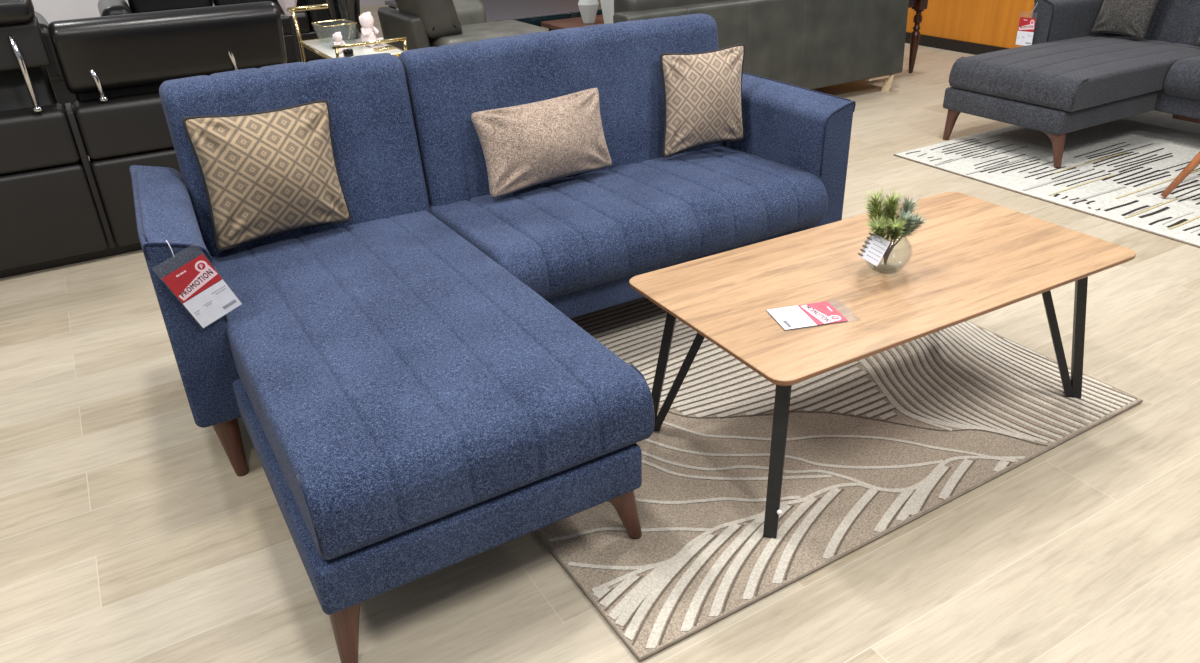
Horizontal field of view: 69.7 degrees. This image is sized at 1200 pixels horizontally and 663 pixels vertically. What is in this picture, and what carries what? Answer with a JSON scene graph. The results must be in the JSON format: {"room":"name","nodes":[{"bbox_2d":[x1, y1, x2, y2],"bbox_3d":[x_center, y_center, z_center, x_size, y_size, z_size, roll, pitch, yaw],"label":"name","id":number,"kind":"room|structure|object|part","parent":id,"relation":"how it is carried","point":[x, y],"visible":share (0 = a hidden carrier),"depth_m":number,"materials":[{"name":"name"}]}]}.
{"room":"store","nodes":[
{"label":"store","id":0,"kind":"room"},
{"bbox_2d":[32,0,388,22],"bbox_3d":[-6.877,-4.083,7.810,15.200,3.000,0.100,-17,32,-26],"label":"wall","id":1,"kind":"structure","parent":0,"point":[51,10],"depth_m":9.01,"materials":[{"name":"white paint"}]},
{"bbox_2d":[0,0,1199,662],"bbox_3d":[-3.257,0.047,3.125,15.100,0.100,14.000,-17,32,-26],"label":"floor","id":2,"kind":"structure","parent":0,"point":[130,533],"depth_m":2.01,"materials":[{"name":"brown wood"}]},
{"bbox_2d":[34,11,76,107],"bbox_3d":[-4.271,-1.863,5.839,1.050,0.780,0.920,-19,32,-29],"label":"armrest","id":3,"kind":"object","parent":2,"relation":"on","point":[63,96],"visible":0.15,"depth_m":5.79,"materials":[{"name":"black leather"}]},
{"bbox_3d":[-3.929,-1.992,6.036,0.220,0.400,0.910,-19,32,-29],"label":"arm","id":4,"kind":"part","parent":3,"relation":"part of","materials":[{"name":"black leather"}]},
{"bbox_2d":[0,0,286,277],"bbox_3d":[-2.604,-0.826,3.497,2.528,1.050,0.980,-17,32,-26],"label":"recliner sofa","id":5,"kind":"object","parent":2,"relation":"on","point":[59,206],"visible":0.68,"depth_m":3.38,"materials":[{"name":"black leather"}]},
{"bbox_3d":[-2.118,-0.946,3.176,0.031,0.278,0.031,-17,32,-26],"label":"lever","id":6,"kind":"part","parent":5,"relation":"part of","materials":[{"name":"silver metal"}]},
{"bbox_3d":[-2.501,-0.756,3.306,0.780,0.500,0.226,-17,32,-26],"label":"backrest","id":7,"kind":"part","parent":5,"relation":"part of","materials":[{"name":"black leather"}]},
{"bbox_3d":[-2.433,-0.679,3.220,0.820,0.209,0.175,-17,32,-26],"label":"panel","id":8,"kind":"part","parent":5,"relation":"part of","materials":[{"name":"black leather"}]},
{"bbox_3d":[-2.418,-0.417,3.347,0.820,0.360,0.160,-17,32,-26],"label":"panel","id":9,"kind":"part","parent":5,"relation":"part of","materials":[{"name":"black leather"}]},
{"bbox_3d":[-1.938,-0.949,3.329,0.035,0.130,0.033,-17,32,-26],"label":"lever","id":10,"kind":"part","parent":5,"relation":"part of","materials":[{"name":"silver metal"}]},
{"bbox_3d":[-1.765,-0.982,3.684,0.800,0.500,0.226,-17,32,-26],"label":"backrest","id":11,"kind":"part","parent":5,"relation":"part of","materials":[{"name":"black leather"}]},
{"bbox_3d":[-1.697,-0.905,3.598,0.840,0.209,0.175,-17,32,-26],"label":"panel","id":12,"kind":"part","parent":5,"relation":"part of","materials":[{"name":"black leather"}]},
{"bbox_3d":[-1.682,-0.644,3.725,0.840,0.360,0.160,-17,32,-26],"label":"panel","id":13,"kind":"part","parent":5,"relation":"part of","materials":[{"name":"black leather"}]},
{"bbox_3d":[-1.509,-1.117,3.531,0.048,0.140,0.033,-17,32,-26],"label":"lever","id":14,"kind":"part","parent":5,"relation":"part of","materials":[{"name":"silver metal"}]},
{"bbox_2d":[98,0,334,61],"bbox_3d":[-3.129,-2.571,7.093,1.700,0.780,0.920,-16,31,-25],"label":"leather sofa","id":15,"kind":"object","parent":2,"relation":"on","point":[308,31],"visible":0.25,"depth_m":7.02,"materials":[{"name":"black leather"}]},
{"bbox_3d":[-3.778,-2.395,6.784,0.220,0.400,0.910,-16,31,-25],"label":"arm","id":16,"kind":"part","parent":15,"relation":"part of","materials":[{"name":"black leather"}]},
{"bbox_2d":[127,0,212,13],"bbox_3d":[-3.542,-2.793,7.068,0.620,0.340,0.260,-16,31,-25],"label":"cushion","id":17,"kind":"object","parent":15,"relation":"on","point":[136,6],"depth_m":6.99,"materials":[{"name":"black leather"}]},
{"bbox_2d":[212,0,277,5],"bbox_3d":[-2.992,-2.952,7.331,0.620,0.340,0.260,-16,31,-25],"label":"cushion","id":18,"kind":"object","parent":15,"relation":"on","point":[214,2],"depth_m":7.22,"materials":[{"name":"black leather"}]},
{"bbox_2d":[273,1,309,35],"bbox_3d":[-2.805,-2.591,7.158,0.620,0.215,0.720,-16,31,-25],"label":"seat cushion","id":19,"kind":"object","parent":15,"relation":"on","point":[303,17],"depth_m":6.98,"materials":[{"name":"black leather"}]},
{"bbox_3d":[-2.486,-2.769,7.401,0.220,0.400,0.910,-16,31,-25],"label":"arm","id":20,"kind":"part","parent":15,"relation":"part of","materials":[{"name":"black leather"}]},
{"bbox_2d":[278,0,300,61],"bbox_3d":[-1.855,-1.701,5.293,0.260,0.860,0.260,-17,32,-26],"label":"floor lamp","id":21,"kind":"object","parent":2,"relation":"on","point":[284,4],"visible":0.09,"depth_m":5.17,"materials":[{"name":"black metal"}]},
{"bbox_3d":[-1.865,-1.990,5.139,0.200,0.205,0.173,-17,32,-26],"label":"lamp shade","id":22,"kind":"part","parent":21,"relation":"part of","materials":[{"name":"fabric"}]},
{"bbox_2d":[287,4,406,61],"bbox_3d":[-1.280,-1.260,4.517,0.363,0.777,0.863,-17,32,-26],"label":"bar cart","id":23,"kind":"object","parent":2,"relation":"on","point":[324,47],"visible":0.18,"depth_m":4.34,"materials":[{"name":"metal"}]},
{"bbox_3d":[-1.609,-1.380,4.700,0.022,0.716,0.133,-17,32,-26],"label":"leg","id":24,"kind":"part","parent":23,"relation":"part of","materials":[{"name":"gold metal"}]},
{"bbox_3d":[-1.506,-1.756,4.662,0.360,0.024,0.024,-17,32,-26],"label":"handle","id":25,"kind":"part","parent":23,"relation":"part of","materials":[{"name":"gold metal"}]},
{"bbox_2d":[312,19,356,26],"bbox_3d":[-1.325,-1.489,4.331,0.170,0.119,0.170,-21,33,-31],"label":"glass box","id":26,"kind":"object","parent":23,"relation":"on","point":[339,19],"visible":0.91,"depth_m":4.30,"materials":[{"name":"gold metal"}]},
{"bbox_2d":[333,32,347,52],"bbox_3d":[-1.267,-1.405,4.196,0.061,0.096,0.063,-24,35,-36],"label":"figurine","id":27,"kind":"object","parent":23,"relation":"on","point":[337,36],"visible":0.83,"depth_m":4.18,"materials":[{"name":"white ceramic"}]},
{"bbox_2d":[326,0,360,39],"bbox_3d":[-1.340,-1.673,4.534,0.203,0.253,0.201,-17,32,-26],"label":"ice bucket","id":28,"kind":"object","parent":23,"relation":"on","point":[338,9],"visible":0.84,"depth_m":4.49,"materials":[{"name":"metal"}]},
{"bbox_2d":[343,48,353,56],"bbox_3d":[-1.203,-1.332,4.120,0.048,0.032,0.048,-17,32,-26],"label":"candle tin","id":29,"kind":"object","parent":23,"relation":"on","point":[348,52],"visible":0.98,"depth_m":4.11,"materials":[{"name":"black metal"}]},
{"bbox_2d":[299,34,403,58],"bbox_3d":[-1.261,-1.438,4.374,0.358,0.020,0.709,-17,32,-26],"label":"tray","id":30,"kind":"object","parent":23,"relation":"on","point":[321,46],"depth_m":4.34,"materials":[{"name":"white metal"}]},
{"bbox_3d":[-1.086,-1.334,4.087,0.356,0.080,0.017,-17,32,-26],"label":"gallery rail","id":31,"kind":"part","parent":23,"relation":"part of","materials":[{"name":"gold metal"}]},
{"bbox_2d":[359,12,383,46],"bbox_3d":[-1.156,-1.516,4.330,0.104,0.161,0.102,20,35,35],"label":"figurine","id":32,"kind":"object","parent":23,"relation":"on","point":[366,20],"visible":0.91,"depth_m":4.31,"materials":[{"name":"white ceramic"}]},
{"bbox_2d":[373,45,394,50],"bbox_3d":[-1.063,-1.396,4.253,0.090,0.012,0.060,-24,35,-36],"label":"stack","id":33,"kind":"object","parent":23,"relation":"on","point":[383,48],"visible":1,"depth_m":4.24,"materials":[{"name":"gold metal"}]},
{"bbox_2d":[378,0,548,57],"bbox_3d":[-0.890,-1.956,5.614,0.907,0.950,0.780,-17,32,-26],"label":"leather lounge chair","id":34,"kind":"object","parent":2,"relation":"on","point":[423,23],"visible":0.42,"depth_m":5.33,"materials":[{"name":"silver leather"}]},
{"bbox_3d":[-1.240,-1.777,5.561,0.129,0.545,0.640,-17,32,-26],"label":"backrest","id":35,"kind":"part","parent":34,"relation":"part of","materials":[{"name":"grey leather"}]},
{"bbox_2d":[395,0,460,37],"bbox_3d":[-1.095,-2.071,5.326,0.361,0.465,0.400,-17,32,-26],"label":"cushion","id":36,"kind":"object","parent":34,"relation":"on","point":[414,18],"depth_m":5.24,"materials":[{"name":"grey leather"}]},
{"bbox_3d":[-1.022,-1.968,5.872,0.520,0.535,0.200,-17,32,-26],"label":"arm","id":37,"kind":"part","parent":34,"relation":"part of","materials":[{"name":"grey leather"}]},
{"bbox_2d":[428,20,548,46],"bbox_3d":[-0.752,-1.868,5.601,0.730,0.198,0.550,-17,32,-26],"label":"seat cushion","id":38,"kind":"object","parent":34,"relation":"on","point":[472,30],"depth_m":5.43,"materials":[{"name":"grey leather"}]},
{"bbox_2d":[129,13,855,662],"bbox_3d":[-0.046,-0.265,2.444,2.174,0.896,1.494,-17,32,-26],"label":"sofa","id":39,"kind":"object","parent":2,"relation":"on","point":[413,384],"visible":0.91,"depth_m":2.23,"materials":[{"name":"blue fabric"}]},
{"bbox_3d":[-1.111,-0.130,2.317,0.164,0.497,0.700,-17,32,-26],"label":"arm","id":40,"kind":"part","parent":39,"relation":"part of","materials":[{"name":"blue fabric"}]},
{"bbox_2d":[162,240,241,327],"bbox_3d":[-0.922,-0.111,1.980,0.167,0.225,0.018,-16,31,-24],"label":"price tag","id":41,"kind":"object","parent":39,"relation":"hanging from","point":[198,274],"visible":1,"depth_m":1.99,"materials":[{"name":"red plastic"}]},
{"bbox_2d":[195,286,225,314],"bbox_3d":[-0.904,-0.072,2.003,0.090,0.026,0.001,-36,38,-14],"label":"print","id":42,"kind":"object","parent":41,"relation":"attached to","point":[207,302],"depth_m":2.00,"materials":[{"name":"grey paper"}]},
{"bbox_3d":[-0.961,0.285,2.236,0.070,0.176,0.069,-3,28,-3],"label":"leg","id":43,"kind":"part","parent":39,"relation":"part of","materials":[{"name":"brown wood"}]},
{"bbox_2d":[182,100,350,250],"bbox_3d":[-0.923,-0.446,2.446,0.400,0.358,0.145,-17,32,-26],"label":"throw pillow","id":44,"kind":"object","parent":39,"relation":"on","point":[264,174],"visible":1,"depth_m":2.40,"materials":[{"name":"beige fabric"}]},
{"bbox_3d":[-0.885,-0.494,2.609,0.684,0.596,0.203,-17,32,-26],"label":"backrest","id":45,"kind":"part","parent":39,"relation":"part of","materials":[{"name":"blue fabric"}]},
{"bbox_3d":[-0.478,0.566,1.678,0.084,0.176,0.066,-17,32,-26],"label":"leg","id":46,"kind":"part","parent":39,"relation":"part of","materials":[{"name":"brown wood"}]},
{"bbox_2d":[210,211,653,559],"bbox_3d":[-0.532,-0.009,2.159,0.708,0.165,1.356,-17,32,-26],"label":"cushion","id":47,"kind":"object","parent":39,"relation":"on","point":[395,384],"depth_m":1.80,"materials":[{"name":"blue fabric"}]},
{"bbox_2d":[471,88,611,197],"bbox_3d":[-0.170,-0.622,2.826,0.478,0.264,0.136,-17,32,-26],"label":"throw pillow","id":48,"kind":"object","parent":39,"relation":"on","point":[524,146],"visible":1,"depth_m":2.77,"materials":[{"name":"beige fabric"}]},
{"bbox_3d":[-0.076,-0.744,3.025,1.192,0.596,0.203,-17,32,-26],"label":"backrest","id":49,"kind":"part","parent":39,"relation":"part of","materials":[{"name":"blue fabric"}]},
{"bbox_3d":[0.012,0.409,1.927,0.172,0.164,0.066,-17,32,-26],"label":"leg","id":50,"kind":"part","parent":39,"relation":"part of","materials":[{"name":"brown wood"}]},
{"bbox_2d":[430,146,827,299],"bbox_3d":[0.102,-0.395,2.871,1.200,0.190,0.622,-17,32,-26],"label":"seat cushion","id":51,"kind":"object","parent":39,"relation":"on","point":[580,234],"depth_m":2.71,"materials":[{"name":"blue fabric"}]},
{"bbox_2d":[660,44,744,157],"bbox_3d":[0.371,-0.817,3.065,0.326,0.359,0.117,-7,29,-10],"label":"throw pillow","id":52,"kind":"object","parent":39,"relation":"on","point":[702,91],"visible":1,"depth_m":3.03,"materials":[{"name":"beige fabric"}]},
{"bbox_3d":[0.623,-0.664,3.208,0.143,0.497,0.700,-17,32,-26],"label":"arm","id":53,"kind":"part","parent":39,"relation":"part of","materials":[{"name":"blue fabric"}]},
{"bbox_2d":[385,0,601,26],"bbox_3d":[-0.829,-2.441,7.051,1.300,0.450,1.745,-17,32,-26],"label":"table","id":54,"kind":"object","parent":2,"relation":"on","point":[533,12],"visible":0.33,"depth_m":6.56,"materials":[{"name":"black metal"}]},
{"bbox_3d":[-0.199,-2.172,6.507,0.050,0.448,0.055,-17,32,-26],"label":"leg","id":55,"kind":"part","parent":54,"relation":"part of","materials":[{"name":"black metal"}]},
{"bbox_2d":[541,14,603,30],"bbox_3d":[0.147,-2.034,6.256,0.900,0.420,0.720,-17,32,-26],"label":"coffee table","id":56,"kind":"object","parent":2,"relation":"on","point":[569,22],"visible":0.14,"depth_m":6.15,"materials":[{"name":"brown wood"}]},
{"bbox_2d":[578,0,598,23],"bbox_3d":[-0.081,-2.276,6.045,0.168,0.220,0.146,-17,32,-26],"label":"vase","id":57,"kind":"object","parent":56,"relation":"on","point":[588,9],"visible":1,"depth_m":6.01,"materials":[{"name":"white ceramic"}]},
{"bbox_2d":[600,0,613,23],"bbox_3d":[0.067,-2.213,5.863,0.184,0.270,0.159,-17,32,-26],"label":"vase","id":58,"kind":"object","parent":56,"relation":"on","point":[607,6],"visible":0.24,"depth_m":5.83,"materials":[{"name":"white ceramic"}]},
{"bbox_2d":[613,0,908,92],"bbox_3d":[0.845,-1.887,5.532,2.160,0.800,0.978,-17,32,-26],"label":"leather sofa","id":59,"kind":"object","parent":2,"relation":"on","point":[809,44],"visible":0.56,"depth_m":5.25,"materials":[{"name":"grey leather"}]},
{"bbox_2d":[614,0,721,13],"bbox_3d":[0.397,-1.790,4.953,0.670,0.400,0.200,-17,32,-26],"label":"cushion","id":60,"kind":"object","parent":59,"relation":"on","point":[628,6],"depth_m":4.76,"materials":[{"name":"grey fabric"}]},
{"bbox_3d":[1.854,-1.643,5.737,0.223,0.114,0.050,-17,32,-26],"label":"leg","id":61,"kind":"part","parent":59,"relation":"part of","materials":[{"name":"beige wood"}]},
{"bbox_2d":[535,297,1142,661],"bbox_3d":[0.386,0.104,2.664,1.685,0.012,1.614,-17,32,-26],"label":"area rug","id":62,"kind":"object","parent":2,"relation":"on","point":[876,444],"visible":0.56,"depth_m":2.23,"materials":[{"name":"beige carpet"}]},
{"bbox_2d":[629,192,1135,537],"bbox_3d":[0.736,0.026,2.303,1.199,0.441,0.603,-17,31,-25],"label":"coffee table","id":63,"kind":"object","parent":62,"relation":"on","point":[974,257],"visible":0.99,"depth_m":2.14,"materials":[{"name":"brown wood"}]},
{"bbox_3d":[0.234,0.087,2.242,0.238,0.422,0.030,6,29,14],"label":"leg","id":64,"kind":"part","parent":63,"relation":"part of","materials":[{"name":"black metal"}]},
{"bbox_3d":[0.411,0.228,1.966,0.030,0.422,0.238,6,29,14],"label":"leg","id":65,"kind":"part","parent":63,"relation":"part of","materials":[{"name":"black metal"}]},
{"bbox_2d":[767,301,847,329],"bbox_3d":[0.484,-0.039,1.968,0.185,0.004,0.108,-8,29,-11],"label":"price tag","id":66,"kind":"object","parent":63,"relation":"on","point":[812,314],"visible":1,"depth_m":1.96,"materials":[{"name":"white paper"}]},
{"bbox_3d":[1.238,-0.017,2.372,0.238,0.422,0.030,6,29,14],"label":"leg","id":67,"kind":"part","parent":63,"relation":"part of","materials":[{"name":"black metal"}]},
{"bbox_3d":[0.719,-0.200,2.159,0.120,0.096,0.120,-17,32,-26],"label":"glass vase","id":68,"kind":"object","parent":63,"relation":"on","visible":0},
{"bbox_2d":[864,188,928,264],"bbox_3d":[0.708,-0.258,2.130,0.174,0.203,0.150,-17,32,-26],"label":"plant","id":69,"kind":"object","parent":68,"relation":"in","point":[885,216],"visible":0.98,"depth_m":2.10,"materials":[{"name":"green plant"}]},
{"bbox_2d":[858,233,889,265],"bbox_3d":[0.666,-0.200,2.097,0.074,0.074,0.042,6,29,14],"label":"plant label","id":70,"kind":"object","parent":69,"relation":"hanging from","point":[875,249],"visible":1,"depth_m":2.10,"materials":[{"name":"grey paper"}]},
{"bbox_2d":[868,240,885,260],"bbox_3d":[0.672,-0.197,2.095,0.030,0.043,0.001,29,-1,0],"label":"print","id":71,"kind":"object","parent":70,"relation":"attached to","point":[876,240],"depth_m":2.10},
{"bbox_2d":[908,0,927,72],"bbox_3d":[1.959,-2.183,6.271,0.500,0.560,0.640,-17,32,-26],"label":"table","id":72,"kind":"object","parent":2,"relation":"on","point":[918,6],"visible":0.2,"depth_m":6.13,"materials":[{"name":"brown wood"}]},
{"bbox_2d":[894,119,1199,247],"bbox_3d":[2.876,-0.629,3.880,1.563,0.011,2.595,-17,32,-26],"label":"area rug","id":73,"kind":"object","parent":2,"relation":"on","point":[1117,171],"visible":0.99,"depth_m":4.24,"materials":[{"name":"white carpet"}]},
{"bbox_2d":[943,0,1199,167],"bbox_3d":[2.985,-1.267,4.129,1.494,0.896,2.174,-17,32,-26],"label":"sofa","id":74,"kind":"object","parent":73,"relation":"on","point":[1071,78],"visible":0.98,"depth_m":4.38,"materials":[{"name":"grey fabric"}]},
{"bbox_3d":[1.929,-1.130,4.704,0.066,0.176,0.084,-17,32,-26],"label":"leg","id":75,"kind":"part","parent":74,"relation":"part of","materials":[{"name":"brown wood"}]},
{"bbox_2d":[1016,4,1036,45],"bbox_3d":[2.455,-1.765,4.946,0.024,0.242,0.108,-17,30,-26],"label":"price tag","id":76,"kind":"object","parent":74,"relation":"hanging from","point":[1024,38],"visible":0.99,"depth_m":4.96,"materials":[{"name":"paper"}]},
{"bbox_3d":[2.222,-0.912,4.264,0.066,0.164,0.172,-17,32,-26],"label":"leg","id":77,"kind":"part","parent":74,"relation":"part of","materials":[{"name":"brown wood"}]},
{"bbox_3d":[2.810,-1.740,5.085,0.700,0.497,0.164,-17,32,-26],"label":"arm","id":78,"kind":"part","parent":74,"relation":"part of","materials":[{"name":"grey fabric"}]},
{"bbox_2d":[949,34,1199,111],"bbox_3d":[2.615,-1.419,4.602,1.356,0.165,0.708,-17,32,-26],"label":"cushion","id":79,"kind":"object","parent":74,"relation":"on","point":[1063,72],"depth_m":4.35,"materials":[{"name":"grey fabric"}]},
{"bbox_2d":[1091,0,1158,39],"bbox_3d":[2.954,-1.832,4.822,0.132,0.340,0.331,-17,32,-26],"label":"throw pillow","id":80,"kind":"object","parent":74,"relation":"on","point":[1131,18],"visible":1,"depth_m":4.80,"materials":[{"name":"grey fabric"}]},
{"bbox_3d":[3.234,-1.799,4.792,0.203,0.596,0.684,-17,32,-26],"label":"backrest","id":81,"kind":"part","parent":74,"relation":"part of","materials":[{"name":"grey fabric"}]},
{"bbox_2d":[1164,56,1199,99],"bbox_3d":[3.425,-1.131,4.037,0.622,0.190,1.200,-17,32,-26],"label":"seat cushion","id":82,"kind":"object","parent":74,"relation":"on","point":[1181,75],"depth_m":4.31,"materials":[{"name":"grey fabric"}]},
{"bbox_3d":[3.328,-0.917,4.082,0.030,0.051,1.190,-17,32,-26],"label":"rail","id":83,"kind":"part","parent":74,"relation":"part of","materials":[{"name":"brown wood"}]},
{"bbox_2d":[1195,35,1199,45],"bbox_3d":[3.293,-1.608,4.393,0.137,0.331,0.371,-17,32,-26],"label":"throw pillow","id":84,"kind":"object","parent":74,"relation":"on","point":[1197,43],"visible":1,"depth_m":4.57,"materials":[{"name":"grey fabric"}]},
{"bbox_2d":[1161,151,1199,197],"bbox_3d":[2.867,-0.760,3.630,0.576,0.456,0.575,-17,32,-26],"label":"wooden stool","id":85,"kind":"object","parent":73,"relation":"on","point":[1195,161],"visible":1,"depth_m":3.75,"materials":[{"name":"brown wood"}]},
{"bbox_2d":[906,0,1034,47],"bbox_3d":[1.408,-4.704,8.441,0.100,3.000,6.950,-17,32,-26],"label":"wall","id":86,"kind":"structure","parent":0,"point":[987,22],"depth_m":6.73,"materials":[{"name":"orange wood"}]},
{"bbox_2d":[905,32,1009,54],"bbox_3d":[1.403,-3.403,9.101,0.015,0.085,6.950,-17,32,-26],"label":"baseboard","id":87,"kind":"structure","parent":86,"relation":"attached to","point":[925,40],"depth_m":6.93,"materials":[{"name":"black wood"}]}
]}

